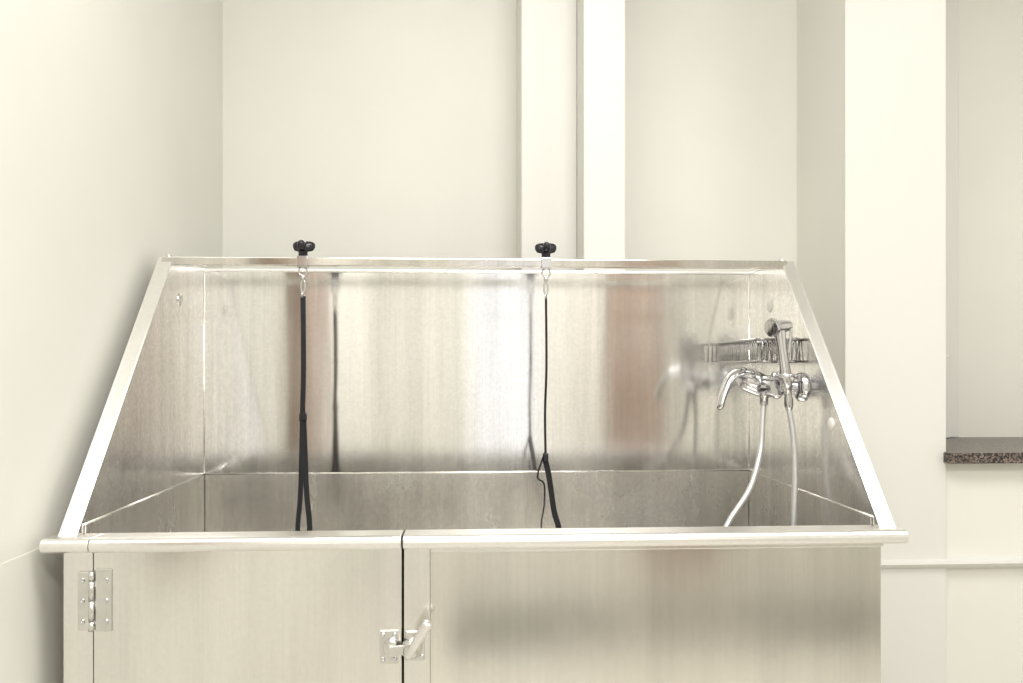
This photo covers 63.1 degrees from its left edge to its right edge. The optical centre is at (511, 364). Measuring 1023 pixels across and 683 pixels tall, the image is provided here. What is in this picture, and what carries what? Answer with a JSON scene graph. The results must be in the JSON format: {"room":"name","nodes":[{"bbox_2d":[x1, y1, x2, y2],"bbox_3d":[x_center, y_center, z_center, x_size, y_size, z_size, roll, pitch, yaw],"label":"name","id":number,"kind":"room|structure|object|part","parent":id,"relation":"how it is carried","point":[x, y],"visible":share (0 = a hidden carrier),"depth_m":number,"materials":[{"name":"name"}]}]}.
{"room":"dog grooming room","nodes":[
{"label":"dog grooming room","id":0,"kind":"room"},
{"bbox_2d":[0,0,222,563],"bbox_3d":[-0.746,-0.175,-0.045,0.150,2.750,5.490,0,0,-3],"label":"wall","id":1,"kind":"structure","parent":0,"point":[111,111],"depth_m":1.45,"materials":[{"name":"paint"}]},
{"bbox_2d":[0,548,62,682],"bbox_3d":[-0.663,0.744,-0.166,0.001,0.912,4.940,0,0,-3],"label":"wainscoting","id":2,"kind":"structure","parent":1,"relation":"attached to","point":[31,583],"depth_m":1.29,"materials":[{"name":"paint"}]},
{"bbox_2d":[223,0,1022,682],"bbox_3d":[0.886,-0.175,2.391,3.372,2.750,0.600,0,0,-3],"label":"wall","id":3,"kind":"structure","parent":0,"point":[352,128],"depth_m":2.33,"materials":[{"name":"paint"}]},
{"bbox_2d":[517,0,624,270],"bbox_3d":[0.148,-0.175,2.196,0.250,2.750,0.310,0,0,-3],"label":"column","id":4,"kind":"structure","parent":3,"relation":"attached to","point":[571,53],"depth_m":2.16,"materials":[{"name":"paint"}]},
{"bbox_2d":[844,0,945,682],"bbox_3d":[0.961,-0.175,2.089,0.260,2.750,0.012,0,0,-3],"label":"wall pillar","id":5,"kind":"structure","parent":3,"relation":"attached to","point":[895,50],"depth_m":2.08,"materials":[{"name":"paint"}]},
{"bbox_2d":[946,355,949,437],"bbox_3d":[1.268,0.094,2.485,0.080,0.248,0.015,0,0,-3],"label":"trim","id":6,"kind":"structure","parent":3,"relation":"attached to","point":[947,356],"depth_m":2.48,"materials":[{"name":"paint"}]},
{"bbox_2d":[881,556,1022,568],"bbox_3d":[1.488,0.497,2.110,2.200,0.026,0.028,0,0,-3],"label":"trim","id":7,"kind":"structure","parent":3,"relation":"attached to","point":[969,561],"depth_m":2.08,"materials":[{"name":"paint"}]},
{"bbox_2d":[946,0,958,437],"bbox_3d":[1.206,-0.666,2.499,0.272,1.768,0.020,0,0,-3],"label":"trim","id":8,"kind":"structure","parent":3,"relation":"attached to","point":[952,6],"depth_m":2.50,"materials":[{"name":"paint"}]},
{"bbox_2d":[943,437,1022,463],"bbox_3d":[1.825,0.232,2.322,1.505,0.027,0.440,0,0,-3],"label":"window sill","id":9,"kind":"structure","parent":3,"relation":"attached to","point":[960,450],"depth_m":2.12,"materials":[{"name":"stone"}]},
{"bbox_3d":[1.013,1.250,0.050,3.672,0.100,5.490,0,0,-3],"label":"floor","id":10,"kind":"structure","parent":0,"visible":0},
{"bbox_2d":[39,255,908,682],"bbox_3d":[-0.058,0.485,1.643,1.372,1.430,0.716,0,0,-3],"label":"tub","id":11,"kind":"object","parent":10,"relation":"on","point":[427,556],"visible":1,"depth_m":1.75,"materials":[{"name":"metal"}]},
{"bbox_3d":[-0.677,0.682,1.309,0.046,0.795,0.017,0,0,-3],"label":"corner post","id":12,"kind":"part","parent":11,"relation":"part of","materials":[{"name":"metal"}]},
{"bbox_3d":[-0.666,0.368,1.298,0.018,0.092,0.003,0,0,-3],"label":"hinge post","id":13,"kind":"part","parent":11,"relation":"part of","materials":[{"name":"metal"}]},
{"bbox_3d":[-0.636,0.367,1.300,0.026,0.098,0.003,0,0,-3],"label":"hinge door","id":14,"kind":"part","parent":11,"relation":"part of","materials":[{"name":"metal"}]},
{"bbox_3d":[-0.414,0.280,1.326,0.479,0.023,0.064,0,0,-3],"label":"rim door","id":15,"kind":"part","parent":11,"relation":"part of","materials":[{"name":"metal"}]},
{"bbox_3d":[-0.414,0.672,1.323,0.478,0.775,0.018,0,0,-3],"label":"door panel","id":16,"kind":"part","parent":11,"relation":"part of","materials":[{"name":"metal"}]},
{"bbox_2d":[293,240,314,530],"bbox_3d":[-0.438,0.053,1.749,0.047,0.630,0.043,0,0,-3],"label":"leash","id":17,"kind":"object","parent":11,"relation":"hanging from","point":[302,247],"visible":0.94,"depth_m":1.75,"materials":[{"name":"black fabric"}]},
{"bbox_3d":[-0.438,-0.249,1.749,0.047,0.024,0.043,0,0,-3],"label":"knob","id":18,"kind":"part","parent":17,"relation":"part of","materials":[{"name":"black plastic"}]},
{"bbox_3d":[-0.195,0.449,1.324,0.030,0.053,0.003,0,0,-3],"label":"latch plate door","id":19,"kind":"part","parent":11,"relation":"part of","materials":[{"name":"metal"}]},
{"bbox_3d":[-0.153,0.448,1.327,0.031,0.047,0.004,0,0,-3],"label":"latch plate frame","id":20,"kind":"part","parent":11,"relation":"part of","materials":[{"name":"metal"}]},
{"bbox_3d":[-0.144,0.428,1.296,0.047,0.065,0.017,0,0,24],"label":"latch lever","id":21,"kind":"part","parent":11,"relation":"part of","materials":[{"name":"metal"}]},
{"bbox_2d":[535,242,561,527],"bbox_3d":[0.075,0.059,1.786,0.048,0.641,0.046,0,0,-44],"label":"leash","id":22,"kind":"object","parent":11,"relation":"hanging from","point":[547,248],"visible":0.88,"depth_m":1.78,"materials":[{"name":"black fabric"}]},
{"bbox_3d":[0.074,-0.249,1.777,0.047,0.024,0.043,0,0,-3],"label":"knob","id":23,"kind":"part","parent":22,"relation":"part of","materials":[{"name":"black plastic"}]},
{"bbox_3d":[0.220,0.682,1.357,0.786,0.795,0.017,0,0,-3],"label":"fixed frame","id":24,"kind":"part","parent":11,"relation":"part of","materials":[{"name":"metal"}]},
{"bbox_3d":[0.239,0.669,1.361,0.742,0.741,0.012,0,0,-3],"label":"fixed panel","id":25,"kind":"part","parent":11,"relation":"part of","materials":[{"name":"metal"}]},
{"bbox_2d":[718,337,800,362],"bbox_3d":[0.540,-0.031,1.832,0.098,0.054,0.276,0,0,-3],"label":"wire basket","id":26,"kind":"object","parent":11,"relation":"attached to","point":[795,344],"visible":0.9,"depth_m":1.77,"materials":[{"name":"silver metal"}]},
{"bbox_3d":[0.540,-0.052,1.832,0.098,0.006,0.276,0,0,-3],"label":"rail","id":27,"kind":"part","parent":26,"relation":"part of","materials":[{"name":"metal"}]},
{"bbox_3d":[0.540,-0.007,1.832,0.089,0.006,0.267,0,0,-3],"label":"rail","id":28,"kind":"part","parent":26,"relation":"part of","materials":[{"name":"metal"}]},
{"bbox_2d":[716,318,807,525],"bbox_3d":[0.476,0.240,1.731,0.234,0.668,0.278,0,0,-3],"label":"shower mixer","id":29,"kind":"object","parent":11,"relation":"in","point":[779,383],"visible":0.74,"depth_m":1.68,"materials":[{"name":"silver metal"}]},
{"bbox_3d":[0.466,0.049,1.750,0.092,0.089,0.044,0,0,-21],"label":"lever","id":30,"kind":"part","parent":29,"relation":"part of","materials":[{"name":"silver metal"}]},
{"bbox_2d":[759,392,768,404],"bbox_3d":[0.525,0.070,1.731,0.020,0.027,0.020,0,0,-3],"label":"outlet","id":31,"kind":"object","parent":29,"relation":"attached to","point":[763,396],"depth_m":1.72,"materials":[{"name":"silver metal"}]}
]}

